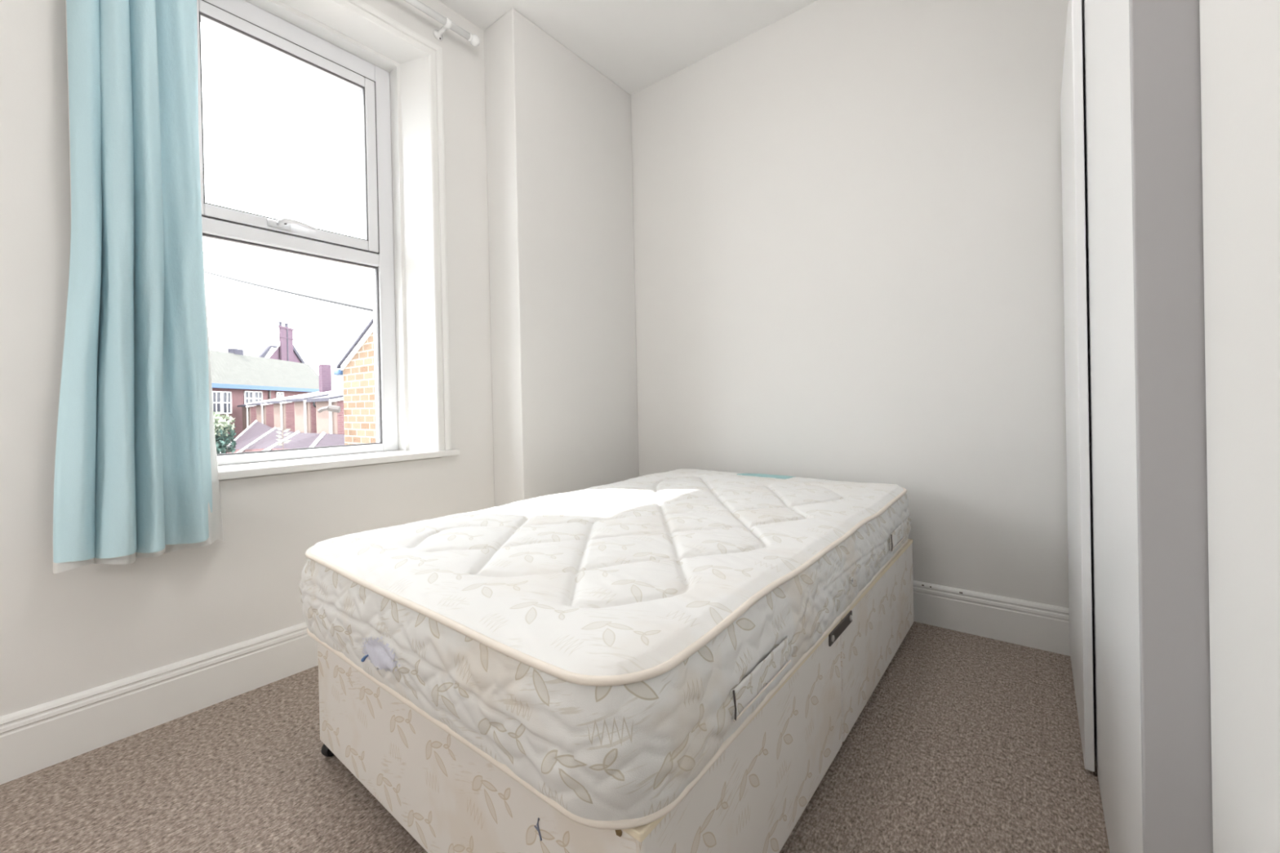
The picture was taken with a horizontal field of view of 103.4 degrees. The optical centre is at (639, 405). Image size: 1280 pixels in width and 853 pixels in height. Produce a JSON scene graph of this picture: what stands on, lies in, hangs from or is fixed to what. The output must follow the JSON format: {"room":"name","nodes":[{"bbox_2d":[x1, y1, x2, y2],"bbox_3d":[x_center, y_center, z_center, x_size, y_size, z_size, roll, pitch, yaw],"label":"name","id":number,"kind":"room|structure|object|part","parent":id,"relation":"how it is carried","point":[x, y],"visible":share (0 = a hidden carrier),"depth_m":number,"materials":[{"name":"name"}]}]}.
{"room":"bedroom","nodes":[
{"label":"bedroom","id":0,"kind":"room"},
{"bbox_2d":[0,0,494,716],"bbox_3d":[-1.535,-0.402,1.987,0.360,3.089,4.023,-1,0,38],"label":"wall","id":1,"kind":"structure","parent":0,"point":[83,628],"depth_m":1.59,"materials":[{"name":"white paint"}]},
{"bbox_2d":[0,622,318,785],"bbox_3d":[-1.643,0.939,1.511,0.021,0.177,2.896,-1,0,38],"label":"baseboard","id":2,"kind":"structure","parent":1,"relation":"attached to","point":[34,739],"depth_m":1.59,"materials":[{"name":"white paint"}]},
{"bbox_2d":[196,0,459,479],"bbox_3d":[-1.414,-0.731,2.106,0.372,1.971,1.200,-1,0,38],"label":"window","id":3,"kind":"structure","parent":1,"relation":"in","point":[396,72],"depth_m":2.40,"materials":[{"name":"white paint"}]},
{"bbox_3d":[-1.497,-1.132,2.162,0.073,0.815,0.690,-1,0,38],"label":"sash","id":4,"kind":"part","parent":3,"relation":"part of","materials":[{"name":"white plastic"}]},
{"bbox_3d":[-1.450,-0.756,2.112,0.052,0.037,0.166,-1,0,38],"label":"handle","id":5,"kind":"part","parent":3,"relation":"part of","materials":[{"name":"white plastic"}]},
{"bbox_3d":[-1.285,-0.748,2.003,0.022,1.941,1.122,-1,0,38],"label":"architrave","id":6,"kind":"part","parent":3,"relation":"part of","materials":[{"name":"white paint"}]},
{"bbox_2d":[404,0,479,46],"bbox_3d":[-1.295,-1.788,1.944,0.113,0.069,1.514,-1,0,38],"label":"rail","id":7,"kind":"object","parent":1,"relation":"attached to","point":[473,39],"visible":1,"depth_m":2.39,"materials":[{"name":"metal"}]},
{"bbox_2d":[53,0,223,573],"bbox_3d":[-1.540,-0.667,1.560,0.173,2.282,0.394,-1,0,29],"label":"curtain","id":8,"kind":"object","parent":7,"relation":"hanging from","point":[136,470],"visible":1,"depth_m":1.52,"materials":[{"name":"blue fabric"}]},
{"bbox_2d":[0,621,1110,852],"bbox_3d":[-0.120,1.058,0.971,3.120,0.120,3.923,-1,0,38],"label":"floor","id":9,"kind":"structure","parent":0,"point":[965,743],"depth_m":1.34,"materials":[{"name":"carpet"}]},
{"bbox_2d":[317,538,913,852],"bbox_3d":[0.116,0.789,1.799,1.215,0.401,1.853,-1,0,39],"label":"base","id":10,"kind":"object","parent":9,"relation":"on","point":[446,795],"visible":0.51,"depth_m":1.09,"materials":[{"name":"beige fabric"}]},
{"bbox_2d":[298,468,911,830],"bbox_3d":[0.107,0.467,1.786,1.246,0.243,1.963,-1,0,38],"label":"mattress","id":11,"kind":"object","parent":10,"relation":"on","point":[602,647],"visible":1,"depth_m":1.00,"materials":[{"name":"fabric"}]},
{"bbox_3d":[0.232,0.502,0.949,0.011,0.052,0.248,-1,0,38],"label":"handle","id":12,"kind":"part","parent":11,"relation":"part of","materials":[{"name":"beige fabric"}]},
{"bbox_2d":[850,576,853,584],"bbox_3d":[0.586,0.483,1.395,0.004,0.021,0.019,-1,0,38],"label":"air vent","id":13,"kind":"object","parent":11,"relation":"attached to","point":[851,577],"depth_m":1.39,"materials":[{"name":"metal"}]},
{"bbox_3d":[0.951,0.478,1.865,0.011,0.060,0.230,-1,0,38],"label":"handle","id":14,"kind":"part","parent":11,"relation":"part of","materials":[{"name":"beige fabric"}]},
{"bbox_2d":[1060,0,1213,852],"bbox_3d":[1.408,-0.093,1.133,0.645,2.115,1.536,-1,0,38],"label":"wardrobe","id":15,"kind":"object","parent":9,"relation":"on","point":[1131,111],"visible":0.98,"depth_m":0.71,"materials":[{"name":"white laminate"}]},
{"bbox_3d":[1.389,-0.102,1.615,0.020,2.101,0.761,-1,0,38],"label":"door","id":16,"kind":"part","parent":15,"relation":"part of","materials":[{"name":"white laminate"}]},
{"bbox_3d":[0.987,-0.085,1.062,0.020,2.112,0.870,-1,0,38],"label":"door","id":17,"kind":"part","parent":15,"relation":"part of","materials":[{"name":"white laminate"}]},
{"bbox_3d":[0.949,-0.080,0.527,0.620,2.115,0.017,-1,0,38],"label":"panel","id":18,"kind":"part","parent":15,"relation":"part of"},
{"bbox_2d":[484,8,639,506],"bbox_3d":[-0.406,-0.490,2.939,0.241,2.969,0.928,-1,0,38],"label":"wall","id":19,"kind":"structure","parent":0,"point":[559,130],"depth_m":2.70,"materials":[{"name":"white paint"}]},
{"bbox_2d":[438,0,817,95],"bbox_3d":[-0.350,-2.042,1.022,3.460,0.150,4.023,-1,0,38],"label":"ceiling","id":20,"kind":"structure","parent":0,"point":[636,45],"depth_m":2.63,"materials":[{"name":"white paint"}]},
{"bbox_2d":[631,0,1069,608],"bbox_3d":[1.037,-0.458,2.462,3.100,3.089,0.100,-1,0,38],"label":"wall","id":21,"kind":"structure","parent":0,"point":[848,228],"depth_m":2.34,"materials":[{"name":"white paint"}]},
{"bbox_2d":[912,580,1070,656],"bbox_3d":[0.847,0.881,2.562,2.159,0.177,0.021,-1,0,38],"label":"baseboard","id":22,"kind":"structure","parent":21,"relation":"attached to","point":[1041,626],"depth_m":2.07,"materials":[{"name":"white paint"}]},
{"bbox_2d":[1199,0,1279,852],"bbox_3d":[0.303,-0.429,-0.437,0.675,3.089,2.280,-1,0,38],"label":"wall","id":23,"kind":"structure","parent":0,"point":[1240,39],"depth_m":0.55,"materials":[{"name":"white paint"}]},
{"label":"outside","id":24,"kind":"structure","parent":0,"visible":0},
{"bbox_3d":[-55.838,4.637,62.301,159.600,0.300,190.000,-1,0,38],"label":"ground","id":25,"kind":"structure","parent":24,"visible":0},
{"bbox_2d":[213,411,236,453],"bbox_3d":[-25.725,2.149,30.101,2.703,3.714,2.541,-1,0,-4],"label":"shrub","id":26,"kind":"object","parent":25,"relation":"on","point":[221,425],"visible":0.29,"depth_m":30.25,"materials":[{"name":"green plant"}]},
{"bbox_2d":[220,420,272,453],"bbox_3d":[-27.799,2.556,36.172,8.208,2.931,3.178,-1,0,38],"label":"shed","id":27,"kind":"object","parent":25,"relation":"on","point":[256,429],"visible":0.46,"depth_m":36.63,"materials":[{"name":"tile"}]},
{"bbox_2d":[214,321,305,363],"bbox_3d":[-53.865,-3.715,71.562,15.561,16.220,15.326,-1,0,38],"label":"gabled house","id":28,"kind":"structure","parent":25,"relation":"on","point":[284,349],"depth_m":70.10,"materials":[{"name":"red brick"}]},
{"bbox_2d":[236,396,284,431],"bbox_3d":[-34.029,1.648,45.644,2.758,4.910,3.180,-1,0,38],"label":"house","id":29,"kind":"structure","parent":25,"relation":"on","point":[249,412],"depth_m":44.18,"materials":[{"name":"red brick"}]},
{"bbox_2d":[209,348,319,453],"bbox_3d":[-41.045,-0.816,49.292,9.970,10.100,32.500,-1,0,-6],"label":"school building","id":30,"kind":"structure","parent":25,"relation":"on","point":[237,379],"depth_m":49.32,"materials":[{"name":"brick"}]},
{"bbox_3d":[-36.113,-0.268,43.551,0.030,1.950,2.300,-1,0,-6],"label":"pane","id":31,"kind":"part","parent":30,"relation":"part of","materials":[{"name":"white glass"}]},
{"bbox_2d":[227,348,243,355],"bbox_3d":[-41.880,-5.364,52.312,0.700,1.000,1.300,-1,0,-6],"label":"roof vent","id":32,"kind":"object","parent":30,"relation":"attached to","point":[235,351],"depth_m":51.91,"materials":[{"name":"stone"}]},
{"bbox_3d":[-36.531,-0.689,47.679,0.030,1.370,2.500,-1,0,-6],"label":"pane","id":33,"kind":"part","parent":30,"relation":"part of","materials":[{"name":"white glass"}]},
{"bbox_2d":[235,426,295,453],"bbox_3d":[-21.511,2.644,29.759,9.128,2.540,2.655,-1,0,41],"label":"shed","id":34,"kind":"object","parent":25,"relation":"on","point":[269,438],"visible":0.44,"depth_m":30.73,"materials":[{"name":"tile"}]},
{"bbox_2d":[275,427,291,449],"bbox_3d":[-14.092,2.324,19.983,0.112,2.960,0.520,-1,0,38],"label":"shoot","id":35,"kind":"object","parent":25,"relation":"on","point":[278,428],"visible":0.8,"depth_m":20.00,"materials":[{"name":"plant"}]},
{"bbox_2d":[263,431,320,450],"bbox_3d":[-15.910,2.523,23.939,6.420,2.600,1.937,-1,0,38],"label":"shed","id":36,"kind":"object","parent":25,"relation":"on","point":[299,440],"visible":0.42,"depth_m":23.68,"materials":[{"name":"tile"}]},
{"bbox_2d":[250,387,342,428],"bbox_3d":[-28.595,1.151,43.022,2.758,5.700,6.780,-1,0,38],"label":"house","id":37,"kind":"structure","parent":25,"relation":"on","point":[264,411],"depth_m":40.19,"materials":[{"name":"red brick"}]},
{"bbox_2d":[266,364,342,431],"bbox_3d":[-20.440,0.705,35.164,8.900,6.320,6.780,-1,0,38],"label":"house","id":38,"kind":"structure","parent":25,"relation":"on","point":[283,411],"depth_m":34.06,"materials":[{"name":"red brick"}]},
{"bbox_2d":[286,388,343,433],"bbox_3d":[-16.626,0.964,30.091,2.758,5.690,6.780,-1,0,38],"label":"house","id":39,"kind":"structure","parent":25,"relation":"on","point":[305,421],"depth_m":27.21,"materials":[{"name":"red brick"}]},
{"bbox_2d":[306,391,344,434],"bbox_3d":[-12.187,0.949,25.056,2.758,5.580,6.780,-1,0,38],"label":"house","id":40,"kind":"structure","parent":25,"relation":"on","point":[327,422],"depth_m":22.17,"materials":[{"name":"red brick"}]},
{"bbox_2d":[309,431,344,447],"bbox_3d":[-10.913,2.392,18.892,7.161,2.700,1.016,-1,0,42],"label":"shed","id":41,"kind":"object","parent":25,"relation":"on","point":[325,439],"visible":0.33,"depth_m":20.46,"materials":[{"name":"tile"}]},
{"bbox_2d":[317,317,376,444],"bbox_3d":[-1.478,0.962,5.758,2.765,5.285,2.920,-1,0,38],"label":"brick house","id":42,"kind":"structure","parent":25,"relation":"on","point":[357,366],"depth_m":5.17,"materials":[{"name":"brick"}]},
{"bbox_3d":[-10.327,0.163,11.700,0.180,7.200,0.171,-1,0,38],"label":"utility pole","id":43,"kind":"object","parent":25,"relation":"on","visible":0},
{"bbox_2d":[204,270,373,311],"bbox_3d":[-6.511,-2.088,8.513,9.813,2.356,0.054,-1,0,39],"label":"overhead cable","id":44,"kind":"object","parent":43,"relation":"attached to","point":[308,295],"visible":0.85,"depth_m":7.04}
]}

